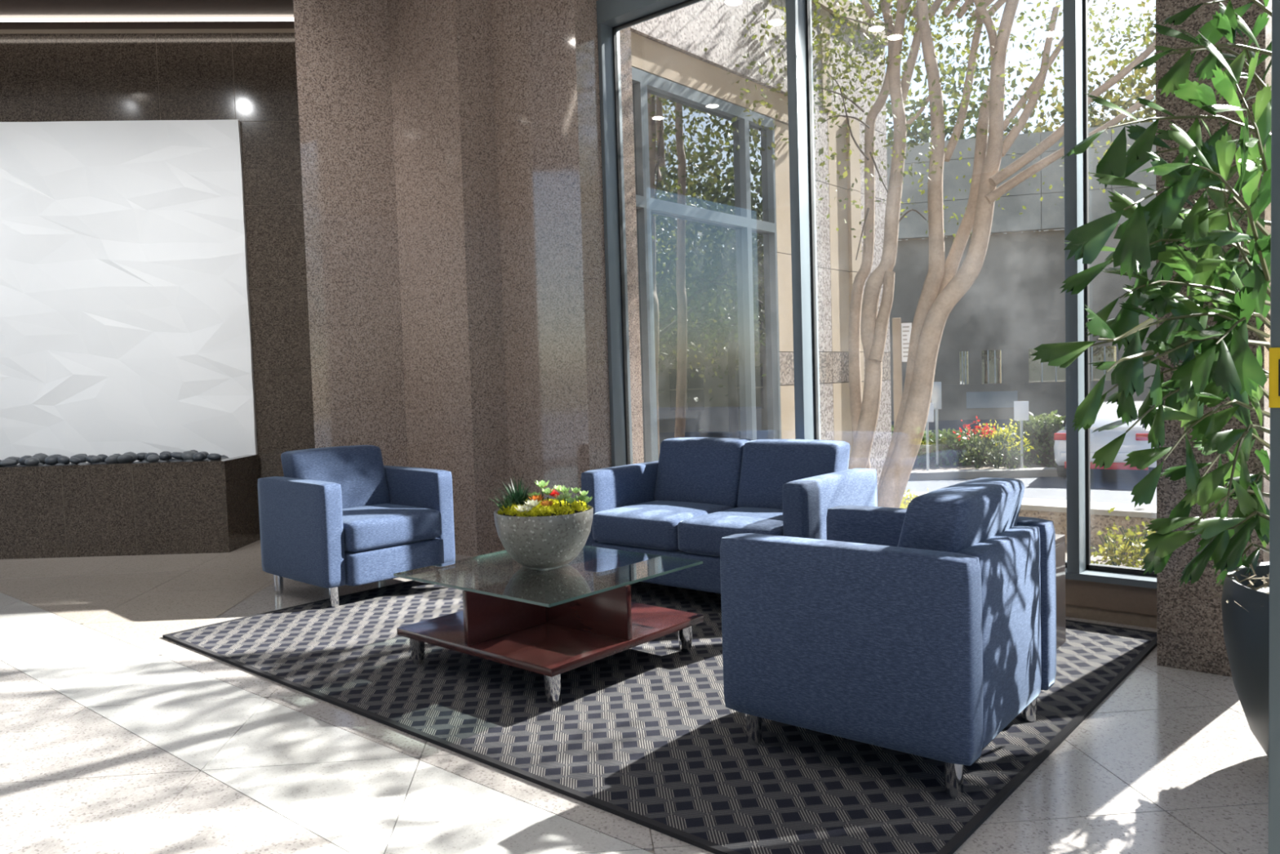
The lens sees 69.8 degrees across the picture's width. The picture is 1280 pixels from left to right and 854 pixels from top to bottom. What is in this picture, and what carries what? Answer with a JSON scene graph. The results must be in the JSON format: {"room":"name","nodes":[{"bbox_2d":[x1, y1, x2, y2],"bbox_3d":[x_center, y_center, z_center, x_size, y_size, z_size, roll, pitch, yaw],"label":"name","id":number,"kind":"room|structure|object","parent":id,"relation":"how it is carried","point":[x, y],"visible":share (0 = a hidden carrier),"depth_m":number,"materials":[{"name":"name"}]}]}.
{"room":"building lobby","nodes":[
{"label":"building lobby","id":0,"kind":"room"},
{"bbox_2d":[0,28,315,478],"bbox_3d":[-4.243,-1.215,6.897,5.000,4.200,0.250,-2,3,-4],"label":"wall","id":1,"kind":"structure","parent":0,"point":[248,76],"depth_m":6.81,"materials":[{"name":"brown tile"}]},
{"bbox_2d":[0,120,257,464],"bbox_3d":[-4.540,-0.936,6.741,3.235,2.558,0.042,-2,3,-4],"label":"relief panel","id":2,"kind":"object","parent":1,"relation":"attached to","point":[125,317],"visible":0.94,"depth_m":6.78,"materials":[{"name":"white paint"}]},
{"bbox_2d":[0,0,294,29],"bbox_3d":[-4.232,-2.919,5.935,5.000,0.120,1.500,-2,3,-4],"label":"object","id":3,"kind":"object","parent":1,"relation":"attached to","point":[8,8],"depth_m":6.44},
{"bbox_2d":[0,17,293,22],"bbox_3d":[-4.271,-2.875,6.487,4.400,0.014,0.030,-2,3,-4],"label":"strip light","id":4,"kind":"object","parent":3,"relation":"attached to","point":[2,20],"visible":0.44,"depth_m":6.53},
{"bbox_2d":[0,539,1268,853],"bbox_3d":[-2.610,1.258,1.190,13.500,0.250,10.300,1,4,40],"label":"floor","id":5,"kind":"structure","parent":0,"point":[117,735],"depth_m":2.67,"materials":[{"name":"tile"}]},
{"bbox_2d":[0,453,260,559],"bbox_3d":[-4.422,0.587,6.661,3.122,0.639,0.578,-2,3,0],"label":"stone ledge","id":6,"kind":"object","parent":5,"relation":"on","point":[198,506],"visible":0.97,"depth_m":6.37,"materials":[{"name":"stone"}]},
{"bbox_2d":[32,453,48,464],"bbox_3d":[-4.390,0.236,6.725,0.108,0.091,0.107,-1,3,23],"label":"pebble","id":7,"kind":"object","parent":6,"relation":"in","point":[41,456],"visible":0.45,"depth_m":6.70,"materials":[{"name":"grey stone"}]},
{"bbox_3d":[-3.311,0.268,6.580,0.095,0.074,0.112,-21,-11,38],"label":"pebble","id":8,"kind":"object","parent":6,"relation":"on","visible":0},
{"bbox_2d":[170,452,182,459],"bbox_3d":[-3.309,0.209,6.598,0.100,0.059,0.086,-2,3,4],"label":"pebble","id":9,"kind":"object","parent":8,"relation":"on","point":[177,455],"visible":0.67,"depth_m":6.56,"materials":[{"name":"stone"}]},
{"label":"pebble","id":10,"kind":"object","parent":6,"relation":"in","visible":0},
{"bbox_2d":[181,450,195,461],"bbox_3d":[-3.189,0.213,6.515,0.107,0.089,0.116,0,4,34],"label":"pebble","id":11,"kind":"object","parent":10,"relation":"on","point":[188,455],"visible":0.65,"depth_m":6.47,"materials":[{"name":"grey stone"}]},
{"bbox_3d":[-4.414,0.304,6.579,0.105,0.066,0.108,12,-3,1],"label":"pebble","id":12,"kind":"object","parent":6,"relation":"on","visible":0},
{"bbox_2d":[18,455,33,465],"bbox_3d":[-4.415,0.246,6.612,0.096,0.086,0.113,-3,3,-26],"label":"pebble","id":13,"kind":"object","parent":12,"relation":"on","point":[21,460],"visible":0.51,"depth_m":6.57,"materials":[{"name":"stone"}]},
{"bbox_3d":[-4.156,0.292,6.583,0.088,0.073,0.098,-2,15,-45],"label":"pebble","id":14,"kind":"object","parent":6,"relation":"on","visible":0},
{"bbox_2d":[57,455,69,464],"bbox_3d":[-4.151,0.239,6.613,0.081,0.068,0.086,-4,4,-41],"label":"pebble","id":15,"kind":"object","parent":14,"relation":"on","point":[64,460],"visible":0.93,"depth_m":6.58,"materials":[{"name":"stone"}]},
{"bbox_3d":[-3.457,0.265,6.666,0.098,0.064,0.100,-9,-12,-8],"label":"pebble","id":16,"kind":"object","parent":6,"relation":"in","visible":0},
{"bbox_2d":[159,452,169,460],"bbox_3d":[-3.429,0.213,6.620,0.072,0.054,0.071,-3,3,-29],"label":"pebble","id":17,"kind":"object","parent":16,"relation":"on","point":[163,456],"visible":0.93,"depth_m":6.60,"materials":[{"name":"stone"}]},
{"bbox_3d":[-4.468,0.307,6.489,0.101,0.064,0.101,-11,19,0],"label":"pebble","id":18,"kind":"object","parent":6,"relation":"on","visible":0},
{"bbox_2d":[0,458,17,466],"bbox_3d":[-4.479,0.254,6.510,0.105,0.057,0.095,-3,4,-3],"label":"pebble","id":19,"kind":"object","parent":18,"relation":"on","point":[6,462],"visible":0.98,"depth_m":6.48,"materials":[{"name":"grey stone"}]},
{"bbox_3d":[-4.053,0.299,6.570,0.095,0.076,0.096,15,3,3],"label":"pebble","id":20,"kind":"object","parent":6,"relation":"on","visible":0},
{"bbox_2d":[70,453,86,464],"bbox_3d":[-4.043,0.234,6.611,0.109,0.070,0.108,-1,3,22],"label":"pebble","id":21,"kind":"object","parent":20,"relation":"on","point":[82,457],"visible":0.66,"depth_m":6.59,"materials":[{"name":"stone"}]},
{"bbox_3d":[-3.518,0.275,6.578,0.091,0.073,0.111,1,-4,-20],"label":"pebble","id":22,"kind":"object","parent":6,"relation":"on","visible":0},
{"bbox_2d":[144,452,159,460],"bbox_3d":[-3.508,0.220,6.603,0.094,0.077,0.110,-2,3,-13],"label":"pebble","id":23,"kind":"object","parent":22,"relation":"on","point":[147,455],"visible":0.44,"depth_m":6.57,"materials":[{"name":"stone"}]},
{"bbox_3d":[-3.674,0.278,6.742,0.108,0.060,0.089,-23,10,-34],"label":"pebble","id":24,"kind":"object","parent":6,"relation":"in","visible":0},
{"bbox_2d":[136,452,146,460],"bbox_3d":[-3.654,0.217,6.732,0.107,0.061,0.092,-1,3,12],"label":"pebble","id":25,"kind":"object","parent":24,"relation":"on","point":[141,455],"visible":0.52,"depth_m":6.70,"materials":[{"name":"stone"}]},
{"label":"pebble","id":26,"kind":"object","parent":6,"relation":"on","visible":0},
{"bbox_2d":[89,455,102,463],"bbox_3d":[-3.851,0.231,6.499,0.073,0.053,0.071,1,4,44],"label":"pebble","id":27,"kind":"object","parent":26,"relation":"on","point":[96,459],"visible":1,"depth_m":6.47,"materials":[{"name":"grey stone"}]},
{"label":"pebble","id":28,"kind":"object","parent":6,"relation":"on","visible":0},
{"bbox_2d":[206,453,221,460],"bbox_3d":[-3.010,0.212,6.491,0.092,0.054,0.082,-2,3,-3],"label":"pebble","id":29,"kind":"object","parent":28,"relation":"on","point":[214,456],"visible":0.97,"depth_m":6.46,"materials":[{"name":"stone"}]},
{"label":"pebble","id":30,"kind":"object","parent":6,"relation":"in","visible":0},
{"bbox_2d":[4,456,18,465],"bbox_3d":[-4.530,0.252,6.608,0.101,0.077,0.102,0,4,33],"label":"pebble","id":31,"kind":"object","parent":30,"relation":"on","point":[16,459],"visible":0.4,"depth_m":6.60,"materials":[{"name":"grey stone"}]},
{"bbox_3d":[-3.938,0.288,6.656,0.110,0.082,0.105,-13,-14,24],"label":"pebble","id":32,"kind":"object","parent":6,"relation":"on","visible":0},
{"bbox_2d":[85,454,94,462],"bbox_3d":[-3.955,0.232,6.625,0.077,0.059,0.084,-2,3,0],"label":"pebble","id":33,"kind":"object","parent":32,"relation":"on","point":[88,458],"visible":0.54,"depth_m":6.59,"materials":[{"name":"stone"}]},
{"label":"pebble","id":34,"kind":"object","parent":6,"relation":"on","visible":0},
{"bbox_2d":[200,451,208,459],"bbox_3d":[-3.138,0.206,6.588,0.077,0.059,0.078,0,4,33],"label":"pebble","id":35,"kind":"object","parent":34,"relation":"on","point":[206,453],"visible":0.33,"depth_m":6.58,"materials":[{"name":"grey stone"}]},
{"label":"pebble","id":36,"kind":"object","parent":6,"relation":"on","visible":0},
{"bbox_2d":[192,451,205,461],"bbox_3d":[-3.112,0.212,6.482,0.083,0.071,0.081,-3,3,-29],"label":"pebble","id":37,"kind":"object","parent":36,"relation":"on","point":[200,455],"visible":0.92,"depth_m":6.45,"materials":[{"name":"stone"}]},
{"label":"pebble","id":38,"kind":"object","parent":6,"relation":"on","visible":0},
{"bbox_2d":[146,454,159,462],"bbox_3d":[-3.446,0.223,6.501,0.086,0.060,0.073,0,3,24],"label":"pebble","id":39,"kind":"object","parent":38,"relation":"on","point":[151,458],"visible":0.93,"depth_m":6.48,"materials":[{"name":"grey stone"}]},
{"label":"pebble","id":40,"kind":"object","parent":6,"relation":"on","visible":0},
{"bbox_2d":[116,453,133,462],"bbox_3d":[-3.641,0.224,6.492,0.099,0.073,0.100,0,4,36],"label":"pebble","id":41,"kind":"object","parent":40,"relation":"on","point":[124,458],"visible":0.94,"depth_m":6.46,"materials":[{"name":"grey stone"}]},
{"bbox_3d":[-3.739,0.292,6.476,0.108,0.074,0.094,7,-4,14],"label":"pebble","id":42,"kind":"object","parent":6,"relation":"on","visible":0},
{"bbox_2d":[104,454,119,463],"bbox_3d":[-3.727,0.231,6.487,0.088,0.073,0.092,0,3,29],"label":"pebble","id":43,"kind":"object","parent":42,"relation":"on","point":[112,459],"visible":0.84,"depth_m":6.46,"materials":[{"name":"grey stone"}]},
{"bbox_3d":[-4.285,0.303,6.496,0.094,0.057,0.090,3,11,-42],"label":"pebble","id":44,"kind":"object","parent":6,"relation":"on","visible":0},
{"bbox_2d":[24,457,39,466],"bbox_3d":[-4.300,0.249,6.497,0.089,0.071,0.087,-2,3,2],"label":"pebble","id":45,"kind":"object","parent":44,"relation":"on","point":[32,461],"visible":0.9,"depth_m":6.47,"materials":[{"name":"grey stone"}]},
{"bbox_3d":[-3.423,0.264,6.730,0.083,0.071,0.102,-12,10,-37],"label":"pebble","id":46,"kind":"object","parent":6,"relation":"in","visible":0},
{"bbox_2d":[159,451,172,459],"bbox_3d":[-3.470,0.210,6.722,0.088,0.066,0.086,1,4,44],"label":"pebble","id":47,"kind":"object","parent":46,"relation":"on","point":[169,452],"visible":0.44,"depth_m":6.71,"materials":[{"name":"stone"}]},
{"bbox_3d":[-3.748,0.283,6.648,0.101,0.078,0.099,-11,2,18],"label":"pebble","id":48,"kind":"object","parent":6,"relation":"in","visible":0},
{"bbox_2d":[124,451,137,462],"bbox_3d":[-3.692,0.221,6.627,0.119,0.084,0.101,-2,3,-6],"label":"pebble","id":49,"kind":"object","parent":48,"relation":"on","point":[135,455],"visible":0.43,"depth_m":6.62,"materials":[{"name":"grey stone"}]},
{"bbox_3d":[-3.872,0.288,6.579,0.124,0.078,0.099,10,-9,-6],"label":"pebble","id":50,"kind":"object","parent":6,"relation":"in","visible":0},
{"bbox_2d":[97,453,107,462],"bbox_3d":[-3.882,0.225,6.628,0.082,0.058,0.080,-2,3,-4],"label":"pebble","id":51,"kind":"object","parent":50,"relation":"on","point":[103,456],"visible":0.48,"depth_m":6.60,"materials":[{"name":"stone"}]},
{"label":"pebble","id":52,"kind":"object","parent":6,"relation":"in","visible":0},
{"bbox_2d":[69,457,80,463],"bbox_3d":[-4.013,0.237,6.520,0.068,0.046,0.070,-4,4,-41],"label":"pebble","id":53,"kind":"object","parent":52,"relation":"on","point":[73,460],"visible":1,"depth_m":6.50,"materials":[{"name":"stone"}]},
{"label":"pebble","id":54,"kind":"object","parent":6,"relation":"in","visible":0},
{"bbox_2d":[44,454,58,465],"bbox_3d":[-4.232,0.239,6.616,0.099,0.075,0.100,-4,4,-41],"label":"pebble","id":55,"kind":"object","parent":54,"relation":"on","point":[51,460],"visible":0.91,"depth_m":6.58,"materials":[{"name":"stone"}]},
{"bbox_2d":[162,557,1156,853],"bbox_3d":[-0.021,0.902,3.971,3.563,0.012,2.500,1,4,41],"label":"area rug","id":56,"kind":"object","parent":5,"relation":"on","point":[646,734],"visible":0.47,"depth_m":2.92,"materials":[{"name":"grey carpet"}]},
{"bbox_2d":[257,444,455,607],"bbox_3d":[-1.542,0.502,5.051,0.806,0.770,0.783,1,4,43],"label":"armchair","id":57,"kind":"object","parent":56,"relation":"on","point":[336,517],"visible":0.99,"depth_m":4.87,"materials":[{"name":"blue fabric"}]},
{"bbox_2d":[280,444,390,508],"bbox_3d":[-1.717,0.297,5.198,0.243,0.366,0.551,1,4,43],"label":"cushion","id":58,"kind":"object","parent":57,"relation":"on","point":[362,475],"depth_m":5.16,"materials":[{"name":"blue fabric"}]},
{"bbox_2d":[342,503,441,551],"bbox_3d":[-1.469,0.537,4.986,0.610,0.180,0.551,1,4,43],"label":"seat cushion","id":59,"kind":"object","parent":57,"relation":"on","point":[366,527],"depth_m":4.81,"materials":[{"name":"blue fabric"}]},
{"bbox_2d":[393,545,703,705],"bbox_3d":[-0.355,0.740,3.662,0.888,0.364,0.846,1,4,41],"label":"coffee table","id":60,"kind":"object","parent":56,"relation":"on","point":[551,623],"visible":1,"depth_m":3.48,"materials":[{"name":"brown wood"}]},
{"bbox_2d":[488,475,593,568],"bbox_3d":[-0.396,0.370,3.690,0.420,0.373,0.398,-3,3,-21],"label":"succulent bowl","id":61,"kind":"object","parent":60,"relation":"on","point":[537,532],"visible":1,"depth_m":3.57,"materials":[{"name":"grey ceramic"}]},
{"bbox_2d":[396,601,703,676],"bbox_3d":[-0.353,0.789,3.665,0.885,0.029,0.843,1,4,41],"label":"shelf","id":62,"kind":"object","parent":60,"relation":"attached to","point":[547,646],"depth_m":3.43,"materials":[{"name":"brown wood"}]},
{"bbox_2d":[581,437,877,593],"bbox_3d":[0.417,0.461,4.651,1.334,0.770,0.806,1,4,40],"label":"loveseat","id":63,"kind":"object","parent":56,"relation":"on","point":[699,492],"visible":0.77,"depth_m":4.56,"materials":[{"name":"blue fabric"}]},
{"bbox_2d":[591,500,737,551],"bbox_3d":[0.143,0.499,4.756,0.549,0.180,0.610,1,4,40],"label":"seat cushion","id":64,"kind":"object","parent":63,"relation":"on","point":[620,525],"depth_m":4.58,"materials":[{"name":"blue fabric"}]},
{"bbox_2d":[653,437,751,507],"bbox_3d":[0.347,0.243,4.994,0.549,0.366,0.243,1,4,40],"label":"cushion","id":65,"kind":"object","parent":63,"relation":"on","point":[699,470],"depth_m":4.90,"materials":[{"name":"blue fabric"}]},
{"bbox_2d":[677,506,783,556],"bbox_3d":[0.567,0.504,4.400,0.549,0.180,0.610,1,4,40],"label":"seat cushion","id":66,"kind":"object","parent":63,"relation":"on","point":[701,535],"depth_m":4.26,"materials":[{"name":"blue fabric"}]},
{"bbox_2d":[737,439,849,509],"bbox_3d":[0.770,0.249,4.638,0.549,0.366,0.243,1,4,40],"label":"cushion","id":67,"kind":"object","parent":63,"relation":"on","point":[763,465],"depth_m":4.60,"materials":[{"name":"blue fabric"}]},
{"bbox_2d":[720,477,1056,798],"bbox_3d":[0.746,0.546,2.813,0.806,0.770,0.783,1,4,39],"label":"armchair","id":68,"kind":"object","parent":56,"relation":"on","point":[926,628],"visible":1,"depth_m":2.48,"materials":[{"name":"blue fabric"}]},
{"bbox_2d":[897,477,1024,552],"bbox_3d":[0.918,0.346,2.658,0.243,0.366,0.551,1,4,39],"label":"cushion","id":69,"kind":"object","parent":68,"relation":"on","point":[974,515],"depth_m":2.46,"materials":[{"name":"blue fabric"}]},
{"bbox_2d":[1055,533,1066,648],"bbox_3d":[1.322,0.654,3.682,0.600,0.430,0.460,1,4,40],"label":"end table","id":70,"kind":"object","parent":56,"relation":"on","point":[1060,539],"visible":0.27,"depth_m":3.61,"materials":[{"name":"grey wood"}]},
{"bbox_2d":[1031,0,1271,756],"bbox_3d":[1.899,-0.538,2.340,1.462,2.938,1.311,1,4,40],"label":"potted palm","id":71,"kind":"object","parent":5,"relation":"on","point":[1219,363],"visible":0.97,"depth_m":2.54,"materials":[{"name":"green plant"}]},
{"bbox_2d":[1221,561,1269,756],"bbox_3d":[1.908,0.669,2.401,0.656,0.520,0.656,1,4,40],"label":"pot","id":72,"kind":"object","parent":71,"relation":"on","point":[1245,599],"depth_m":2.42,"materials":[{"name":"grey plastic"}]},
{"bbox_2d":[1267,0,1279,853],"bbox_3d":[0.921,-0.283,1.270,0.077,2.600,0.082,1,4,40],"label":"door","id":73,"kind":"structure","parent":5,"relation":"on","point":[1273,847],"depth_m":1.28,"materials":[{"name":"grey paint"}]},
{"bbox_2d":[293,0,1156,628],"bbox_3d":[1.714,-1.101,3.525,9.950,4.450,1.526,1,4,40],"label":"wall","id":74,"kind":"structure","parent":0,"point":[451,150],"depth_m":5.91,"materials":[{"name":"brown stone"}]},
{"bbox_2d":[595,0,1156,588],"bbox_3d":[2.870,-0.954,3.281,7.868,3.269,0.255,1,4,40],"label":"window","id":75,"kind":"structure","parent":74,"relation":"in","point":[613,16],"depth_m":4.85,"materials":[{"name":"blue paint"}]},
{"bbox_2d":[1155,0,1271,676],"bbox_3d":[2.238,-1.241,3.495,0.325,4.200,0.840,1,4,40],"label":"wall","id":76,"kind":"structure","parent":0,"point":[1190,632],"depth_m":3.26,"materials":[{"name":"brown stone"}]},
{"label":"outside","id":77,"kind":"structure","parent":0,"visible":0},
{"bbox_2d":[891,418,1156,568],"bbox_3d":[12.961,1.046,15.360,120.000,2.145,160.000,1,4,40],"label":"sidewalk","id":78,"kind":"structure","parent":77,"point":[1045,493],"depth_m":16.60,"materials":[{"name":"grey concrete"}]},
{"bbox_2d":[630,0,891,484],"bbox_3d":[-0.771,-0.983,9.037,5.140,5.500,3.980,1,4,40],"label":"wall","id":79,"kind":"structure","parent":78,"relation":"on","point":[670,46],"depth_m":7.81,"materials":[{"name":"beige stone"}]},
{"bbox_2d":[631,66,781,462],"bbox_3d":[0.456,-0.624,6.699,0.100,3.550,1.955,1,4,40],"label":"window","id":80,"kind":"structure","parent":79,"relation":"in","point":[707,235],"depth_m":6.71,"materials":[{"name":"blue paint"}]},
{"bbox_2d":[891,424,893,436],"bbox_3d":[4.953,0.485,20.956,2.598,1.224,1.524,-2,3,0],"label":"hedge","id":81,"kind":"object","parent":78,"relation":"on","point":[892,425],"visible":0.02,"depth_m":20.60,"materials":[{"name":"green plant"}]},
{"bbox_2d":[892,317,911,427],"bbox_3d":[4.139,-0.174,14.426,0.290,3.066,0.130,-1,3,16],"label":"street sign","id":82,"kind":"object","parent":78,"relation":"on","point":[901,332],"visible":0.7,"depth_m":14.33,"materials":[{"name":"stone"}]},
{"bbox_2d":[899,502,908,507],"bbox_3d":[1.864,0.805,6.931,0.583,0.548,0.586,1,4,40],"label":"plant","id":83,"kind":"object","parent":78,"relation":"on","point":[903,504],"visible":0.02,"depth_m":6.88,"materials":[{"name":"yellow plant"}]},
{"bbox_2d":[900,491,915,507],"bbox_3d":[2.213,0.750,7.391,0.624,0.588,0.635,-4,4,-33],"label":"plant","id":84,"kind":"object","parent":78,"relation":"on","point":[913,495],"visible":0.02,"depth_m":7.39,"materials":[{"name":"yellow plant"}]},
{"bbox_2d":[902,488,928,508],"bbox_3d":[2.084,0.761,7.181,0.683,0.597,0.614,-3,3,-29],"label":"plant","id":85,"kind":"object","parent":78,"relation":"on","point":[908,491],"visible":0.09,"depth_m":7.16,"materials":[{"name":"yellow plant"}]},
{"bbox_2d":[703,0,1155,507],"bbox_3d":[2.638,-2.217,6.915,4.334,6.535,3.273,0,4,37],"label":"crape myrtle","id":86,"kind":"object","parent":78,"relation":"on","point":[944,286],"visible":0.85,"depth_m":6.44,"materials":[{"name":"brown plant"}]},
{"bbox_2d":[925,402,933,471],"bbox_3d":[5.933,0.285,18.951,0.265,1.571,0.075,-1,3,17],"label":"street sign","id":87,"kind":"object","parent":78,"relation":"on","point":[931,414],"visible":0.44,"depth_m":18.93,"materials":[{"name":"metal"}]},
{"bbox_2d":[931,382,942,466],"bbox_3d":[6.445,0.013,19.934,0.209,1.982,0.075,-1,3,18],"label":"street sign","id":88,"kind":"object","parent":78,"relation":"on","point":[936,390],"visible":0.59,"depth_m":19.88,"materials":[{"name":"metal"}]},
{"bbox_2d":[914,425,1038,466],"bbox_3d":[7.301,0.529,20.548,2.749,1.116,1.541,-2,3,-1],"label":"hedge","id":89,"kind":"object","parent":78,"relation":"on","point":[948,455],"visible":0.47,"depth_m":20.11,"materials":[{"name":"green plant"}]},
{"bbox_2d":[950,415,1002,468],"bbox_3d":[7.109,0.388,19.360,1.020,1.254,1.009,1,4,40],"label":"bush","id":90,"kind":"object","parent":78,"relation":"on","point":[982,449],"visible":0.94,"depth_m":19.31,"materials":[{"name":"red plant"}]},
{"bbox_2d":[884,18,1093,384],"bbox_3d":[20.941,-13.841,60.134,17.094,24.596,17.030,-1,3,20],"label":"street tree","id":91,"kind":"object","parent":78,"relation":"on","point":[917,124],"visible":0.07,"depth_m":57.57,"materials":[{"name":"green plant"}]},
{"bbox_2d":[971,418,1017,468],"bbox_3d":[7.458,0.420,19.303,0.926,1.174,1.038,1,4,40],"label":"bush","id":92,"kind":"object","parent":78,"relation":"on","point":[993,441],"visible":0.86,"depth_m":19.17,"materials":[{"name":"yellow plant"}]},
{"bbox_2d":[982,431,1040,468],"bbox_3d":[7.801,0.566,19.256,1.002,1.055,0.890,-3,3,-14],"label":"bush","id":93,"kind":"object","parent":78,"relation":"on","point":[1024,446],"visible":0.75,"depth_m":19.18,"materials":[{"name":"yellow plant"}]},
{"bbox_2d":[884,121,1156,421],"bbox_3d":[18.036,-6.456,39.402,33.000,12.127,1.020,-1,3,15],"label":"office building","id":94,"kind":"structure","parent":78,"relation":"on","point":[1015,305],"depth_m":39.80,"materials":[{"name":"concrete"}]},
{"bbox_2d":[959,351,967,384],"bbox_3d":[14.444,-2.648,41.081,0.397,1.452,0.020,-1,3,15],"label":"window","id":95,"kind":"structure","parent":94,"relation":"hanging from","point":[960,353],"depth_m":41.06,"materials":[{"name":"grey glass"}]},
{"bbox_2d":[982,350,1000,383],"bbox_3d":[15.555,-2.667,40.791,0.848,1.452,0.020,-1,3,15],"label":"window","id":96,"kind":"structure","parent":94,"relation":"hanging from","point":[991,353],"depth_m":40.77,"materials":[{"name":"grey glass"}]},
{"bbox_2d":[1028,348,1066,382],"bbox_3d":[17.805,-2.707,40.203,1.677,1.452,0.020,-1,3,15],"label":"window","id":97,"kind":"structure","parent":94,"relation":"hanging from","point":[1050,373],"depth_m":40.25,"materials":[{"name":"glass"}]},
{"bbox_2d":[1089,346,1114,380],"bbox_3d":[19.695,-2.740,39.709,1.482,1.452,0.020,-1,3,15],"label":"window","id":98,"kind":"structure","parent":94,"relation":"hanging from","point":[1103,353],"depth_m":39.63,"materials":[{"name":"grey glass"}]},
{"bbox_2d":[1013,400,1028,468],"bbox_3d":[7.876,0.238,18.948,0.282,1.543,0.075,-1,3,23],"label":"street sign","id":99,"kind":"object","parent":78,"relation":"on","point":[1020,408],"visible":0.94,"depth_m":18.91,"materials":[{"name":"metal"}]},
{"bbox_2d":[1012,409,1066,467],"bbox_3d":[8.971,0.317,20.392,1.189,1.372,1.331,-2,3,-7],"label":"hedge","id":100,"kind":"object","parent":78,"relation":"on","point":[1043,428],"visible":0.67,"depth_m":20.00,"materials":[{"name":"green plant"}]},
{"bbox_2d":[1005,0,1155,134],"bbox_3d":[30.307,-13.004,53.524,18.138,23.026,17.179,0,3,25],"label":"street tree","id":101,"kind":"object","parent":78,"relation":"on","point":[1149,112],"visible":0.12,"depth_m":52.54,"materials":[{"name":"green plant"}]},
{"bbox_2d":[1053,400,1156,476],"bbox_3d":[9.876,0.182,19.152,1.840,1.470,4.600,0,3,31],"label":"parked car","id":102,"kind":"object","parent":78,"relation":"on","point":[1136,438],"visible":0.34,"depth_m":17.30,"materials":[{"name":"white paint"}]},
{"bbox_2d":[1053,432,1066,439],"bbox_3d":[8.162,0.185,17.622,0.385,0.130,0.175,0,3,31],"label":"tail lamp","id":103,"kind":"object","parent":102,"relation":"attached to","point":[1057,436],"depth_m":17.60,"materials":[{"name":"red plastic"}]},
{"bbox_2d":[1135,433,1148,440],"bbox_3d":[9.352,0.184,16.914,0.385,0.130,0.175,0,3,31],"label":"tail lamp","id":104,"kind":"object","parent":102,"relation":"attached to","point":[1139,437],"depth_m":16.89,"materials":[{"name":"red plastic"}]},
{"bbox_2d":[1090,524,1155,568],"bbox_3d":[3.453,0.905,6.630,0.695,0.421,0.658,-2,3,3],"label":"plant","id":105,"kind":"object","parent":78,"relation":"on","point":[1113,558],"visible":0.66,"depth_m":6.59,"materials":[{"name":"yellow plant"}]},
{"bbox_2d":[1093,506,1156,564],"bbox_3d":[3.760,0.877,6.924,0.611,0.572,0.571,-2,3,-11],"label":"plant","id":106,"kind":"object","parent":78,"relation":"on","point":[1146,523],"visible":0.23,"depth_m":6.92,"materials":[{"name":"green plant"}]},
{"bbox_2d":[1109,515,1151,568],"bbox_3d":[3.577,0.882,6.412,0.622,0.477,0.592,-3,3,-28],"label":"plant","id":107,"kind":"object","parent":78,"relation":"on","point":[1135,544],"visible":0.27,"depth_m":6.46,"materials":[{"name":"green plant"}]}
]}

